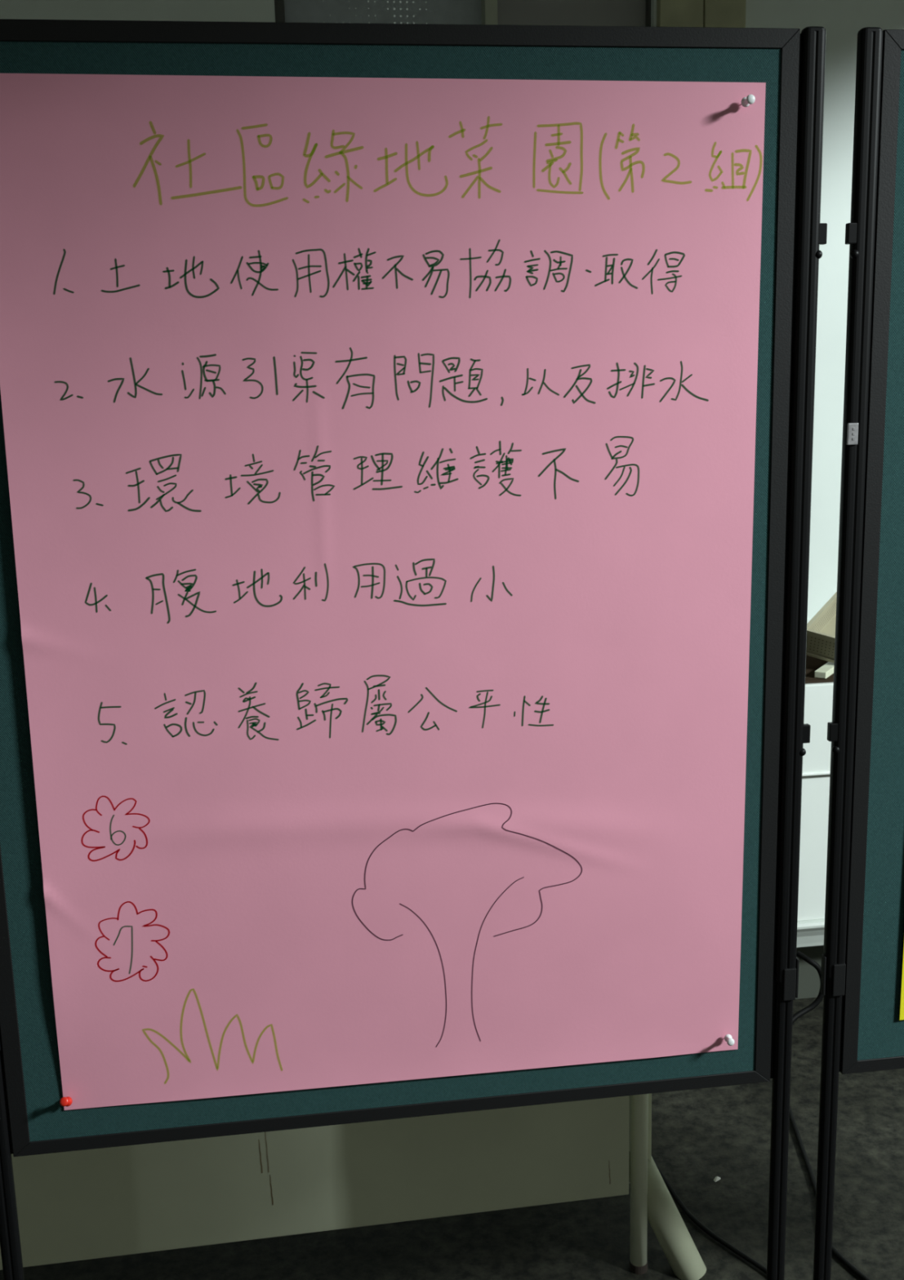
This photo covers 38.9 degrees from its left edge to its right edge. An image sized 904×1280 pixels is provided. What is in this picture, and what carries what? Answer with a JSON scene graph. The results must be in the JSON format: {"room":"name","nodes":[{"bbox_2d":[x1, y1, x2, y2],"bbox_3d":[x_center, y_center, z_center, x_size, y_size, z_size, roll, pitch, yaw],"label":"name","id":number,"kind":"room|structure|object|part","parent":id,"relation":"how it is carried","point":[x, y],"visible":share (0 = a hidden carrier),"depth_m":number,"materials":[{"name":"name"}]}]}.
{"room":"meeting room","nodes":[
{"label":"meeting room","id":0,"kind":"room"},
{"bbox_2d":[0,997,903,1279],"bbox_3d":[0.539,1.347,0.867,8.100,0.100,5.500,-3,12,-7],"label":"floor","id":1,"kind":"structure","parent":0,"point":[699,1135],"depth_m":2.24,"materials":[{"name":"carpet"}]},
{"bbox_2d":[0,1093,706,1279],"bbox_3d":[-0.306,0.774,2.222,1.375,0.551,0.581,-3,12,-8],"label":"desk","id":2,"kind":"object","parent":1,"relation":"on","point":[87,1204],"visible":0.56,"depth_m":2.00,"materials":[{"name":"beige metal"}]},
{"bbox_3d":[0.303,0.793,2.074,0.028,0.488,0.028,-3,12,-8],"label":"leg","id":3,"kind":"part","parent":2,"relation":"part of","materials":[{"name":"beige metal"}]},
{"bbox_3d":[0.273,0.675,2.308,0.032,0.350,0.473,-3,12,-8],"label":"plate","id":4,"kind":"part","parent":2,"relation":"part of","materials":[{"name":"beige metal"}]},
{"bbox_2d":[0,18,826,1279],"bbox_3d":[-0.060,0.273,1.442,0.958,1.802,0.480,-3,12,-7],"label":"display board","id":5,"kind":"object","parent":1,"relation":"on","point":[791,63],"visible":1,"depth_m":1.40,"materials":[{"name":"teal fabric"}]},
{"bbox_3d":[-0.503,0.802,1.489,0.022,0.712,0.013,-3,12,-7],"label":"post","id":6,"kind":"part","parent":5,"relation":"part of","materials":[{"name":"black metal"}]},
{"bbox_3d":[-0.500,-0.004,1.335,0.019,1.191,0.025,-3,12,-7],"label":"frame rail","id":7,"kind":"part","parent":5,"relation":"part of","materials":[{"name":"black metal"}]},
{"bbox_2d":[59,1096,72,1106],"bbox_3d":[-0.430,0.514,1.429,0.012,0.019,0.027,-3,12,-7],"label":"pin","id":8,"kind":"object","parent":5,"relation":"attached to","point":[67,1101],"visible":1,"depth_m":1.42,"materials":[{"name":"red plastic"}]},
{"bbox_2d":[0,73,765,1110],"bbox_3d":[-0.055,-0.023,1.377,0.794,1.096,0.008,-3,12,-7],"label":"poster","id":9,"kind":"object","parent":5,"relation":"attached to","point":[380,452],"visible":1,"depth_m":1.37,"materials":[{"name":"pink paper"}]},
{"bbox_3d":[0.018,0.263,1.444,0.264,0.161,0.004,-3,12,-7],"label":"tree crown","id":10,"kind":"part","parent":9,"relation":"part of","materials":[{"name":"black"}]},
{"bbox_3d":[-0.055,0.550,1.510,0.888,0.016,0.025,-3,12,-7],"label":"frame rail","id":11,"kind":"part","parent":5,"relation":"part of","materials":[{"name":"black metal"}]},
{"bbox_3d":[-0.083,-0.600,1.274,0.889,0.019,0.025,-3,12,-7],"label":"frame rail","id":12,"kind":"part","parent":5,"relation":"part of","materials":[{"name":"black metal"}]},
{"bbox_2d":[724,1034,733,1045],"bbox_3d":[0.330,0.475,1.529,0.010,0.011,0.027,-1,12,0],"label":"pin","id":13,"kind":"object","parent":5,"relation":"attached to","point":[730,1042],"visible":1,"depth_m":1.52,"materials":[{"name":"white plastic"}]},
{"bbox_2d":[740,94,755,106],"bbox_3d":[0.303,-0.554,1.317,0.010,0.010,0.028,-3,12,-7],"label":"pin","id":14,"kind":"object","parent":5,"relation":"attached to","point":[749,100],"visible":1,"depth_m":1.30,"materials":[{"name":"white plastic"}]},
{"bbox_3d":[0.361,-0.048,1.448,0.019,1.191,0.025,-3,12,-7],"label":"frame rail","id":15,"kind":"part","parent":5,"relation":"part of","materials":[{"name":"black metal"}]},
{"bbox_3d":[0.407,0.756,1.608,0.022,0.712,0.013,-3,12,-7],"label":"post","id":16,"kind":"part","parent":5,"relation":"part of","materials":[{"name":"black metal"}]},
{"bbox_3d":[0.386,-0.111,1.430,0.025,1.057,0.016,-3,12,-7],"label":"post","id":17,"kind":"part","parent":5,"relation":"part of","materials":[{"name":"black metal"}]},
{"bbox_3d":[0.403,0.129,1.476,0.009,0.010,0.009,-6,13,-22],"label":"thumb knob","id":18,"kind":"part","parent":5,"relation":"part of","materials":[{"name":"black plastic"}]},
{"bbox_3d":[0.390,-0.411,1.365,0.009,0.010,0.009,-6,13,-22],"label":"thumb knob","id":19,"kind":"part","parent":5,"relation":"part of","materials":[{"name":"black plastic"}]},
{"bbox_2d":[651,1155,766,1274],"bbox_3d":[0.481,1.012,2.226,0.104,0.008,0.945,-8,13,-28],"label":"cable","id":20,"kind":"object","parent":1,"relation":"on","point":[689,1215],"visible":0.65,"depth_m":2.20,"materials":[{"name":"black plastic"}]},
{"bbox_2d":[713,1176,719,1182],"bbox_3d":[0.487,0.988,2.350,0.016,0.009,0.008,-6,13,-22],"label":"paper scrap","id":21,"kind":"object","parent":1,"relation":"on","point":[717,1178],"visible":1,"depth_m":2.35,"materials":[{"name":"white paper"}]},
{"bbox_2d":[791,951,822,1023],"bbox_3d":[0.655,0.811,2.776,0.390,0.178,0.076,-8,13,-29],"label":"cable","id":22,"kind":"object","parent":1,"relation":"on","point":[799,954],"visible":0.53,"depth_m":2.84,"materials":[{"name":"black plastic"}]},
{"bbox_2d":[795,681,833,999],"bbox_3d":[0.814,0.439,3.043,0.910,0.791,0.434,-3,12,-7],"label":"base cabinet","id":23,"kind":"object","parent":1,"relation":"on","point":[818,697],"visible":0.02,"depth_m":2.83,"materials":[{"name":"white"}]},
{"bbox_3d":[0.806,0.151,2.987,0.910,0.202,0.428,-3,12,-7],"label":"drawer","id":24,"kind":"part","parent":23,"relation":"part of","materials":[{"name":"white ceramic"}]},
{"bbox_2d":[804,655,833,683],"bbox_3d":[0.766,0.053,2.947,0.780,0.006,0.377,-3,12,-7],"label":"cardboard sheet","id":25,"kind":"object","parent":23,"relation":"on","point":[812,664],"visible":0.08,"depth_m":2.85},
{"bbox_2d":[805,591,836,662],"bbox_3d":[0.910,-0.033,2.913,0.150,0.150,0.279,7,14,36],"label":"crate","id":26,"kind":"object","parent":25,"relation":"on","point":[820,628],"visible":0.31,"depth_m":2.86,"materials":[{"name":"beige plastic"}]},
{"bbox_2d":[813,662,833,679],"bbox_3d":[0.862,0.054,2.875,0.026,0.015,0.240,6,14,32],"label":"bar","id":27,"kind":"object","parent":25,"relation":"on","point":[825,670],"visible":0.47,"depth_m":2.79,"materials":[{"name":"white plastic"}]},
{"bbox_2d":[789,1106,870,1279],"bbox_3d":[0.663,0.960,2.462,0.058,0.009,0.821,-1,12,1],"label":"cable","id":28,"kind":"object","parent":1,"relation":"on","point":[834,1251],"visible":0.54,"depth_m":2.34,"materials":[{"name":"black plastic"}]},
{"bbox_2d":[812,26,903,1279],"bbox_3d":[0.912,0.223,1.569,0.958,1.802,0.480,-3,12,-7],"label":"display board","id":29,"kind":"object","parent":1,"relation":"on","point":[862,956],"visible":1,"depth_m":1.46,"materials":[{"name":"black"}]},
{"bbox_3d":[0.469,0.752,1.616,0.022,0.712,0.013,-3,12,-7],"label":"post","id":30,"kind":"part","parent":29,"relation":"part of","materials":[{"name":"black metal"}]},
{"bbox_3d":[0.444,0.127,1.481,0.009,0.010,0.009,0,12,7],"label":"thumb knob","id":31,"kind":"part","parent":29,"relation":"part of","materials":[{"name":"black plastic"}]},
{"bbox_3d":[0.440,-0.226,1.405,0.012,0.024,0.004,-3,12,-7],"label":"metal plate","id":32,"kind":"part","parent":29,"relation":"part of","materials":[{"name":"silver metal"}]},
{"bbox_3d":[0.448,-0.114,1.438,0.025,1.057,0.016,-3,12,-7],"label":"post","id":33,"kind":"part","parent":29,"relation":"part of","materials":[{"name":"black metal"}]},
{"bbox_3d":[0.431,-0.413,1.370,0.009,0.010,0.009,0,12,7],"label":"thumb knob","id":34,"kind":"part","parent":29,"relation":"part of","materials":[{"name":"black plastic"}]},
{"bbox_3d":[0.471,-0.054,1.463,0.019,1.191,0.025,-3,12,-7],"label":"frame rail","id":35,"kind":"part","parent":29,"relation":"part of","materials":[{"name":"black metal"}]},
{"bbox_3d":[0.916,0.500,1.637,0.888,0.016,0.025,-3,12,-7],"label":"frame rail","id":36,"kind":"part","parent":29,"relation":"part of","materials":[{"name":"black metal"}]},
{"bbox_3d":[0.903,-0.073,1.514,0.859,1.164,0.009,-3,12,-7],"label":"felt panel","id":37,"kind":"part","parent":29,"relation":"part of","materials":[{"name":"teal fabric"}]},
{"bbox_3d":[0.888,-0.650,1.401,0.889,0.019,0.025,-3,12,-7],"label":"frame rail","id":38,"kind":"part","parent":29,"relation":"part of","materials":[{"name":"black metal"}]},
{"bbox_2d":[898,944,903,1020],"bbox_3d":[0.752,0.162,1.532,0.432,0.598,0.002,-3,12,-7],"label":"poster","id":39,"kind":"object","parent":29,"relation":"attached to","point":[901,1005],"visible":1,"depth_m":1.56,"materials":[{"name":"yellow paper"}]},
{"bbox_2d":[0,0,903,623],"bbox_3d":[0.135,-1.026,3.030,8.100,3.700,0.140,-3,12,-7],"label":"wall","id":40,"kind":"structure","parent":0,"point":[842,20],"depth_m":3.03,"materials":[{"name":"white paint"}]},
{"bbox_2d":[274,0,650,26],"bbox_3d":[0.038,-1.051,2.989,0.858,1.470,0.104,-3,12,-7],"label":"window","id":41,"kind":"structure","parent":40,"relation":"in","point":[504,12],"depth_m":2.91,"materials":[{"name":"grey glass"}]},
{"bbox_3d":[0.280,-1.064,3.021,0.356,1.410,0.007,-3,12,-7],"label":"pane","id":42,"kind":"part","parent":41,"relation":"part of","materials":[{"name":"grey"}]},
{"bbox_2d":[656,0,746,27],"bbox_3d":[0.577,-1.105,2.989,0.204,2.150,0.030,-3,12,-7],"label":"trim","id":43,"kind":"structure","parent":40,"relation":"attached to","point":[669,13],"depth_m":2.91,"materials":[{"name":"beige wood"}]}
]}

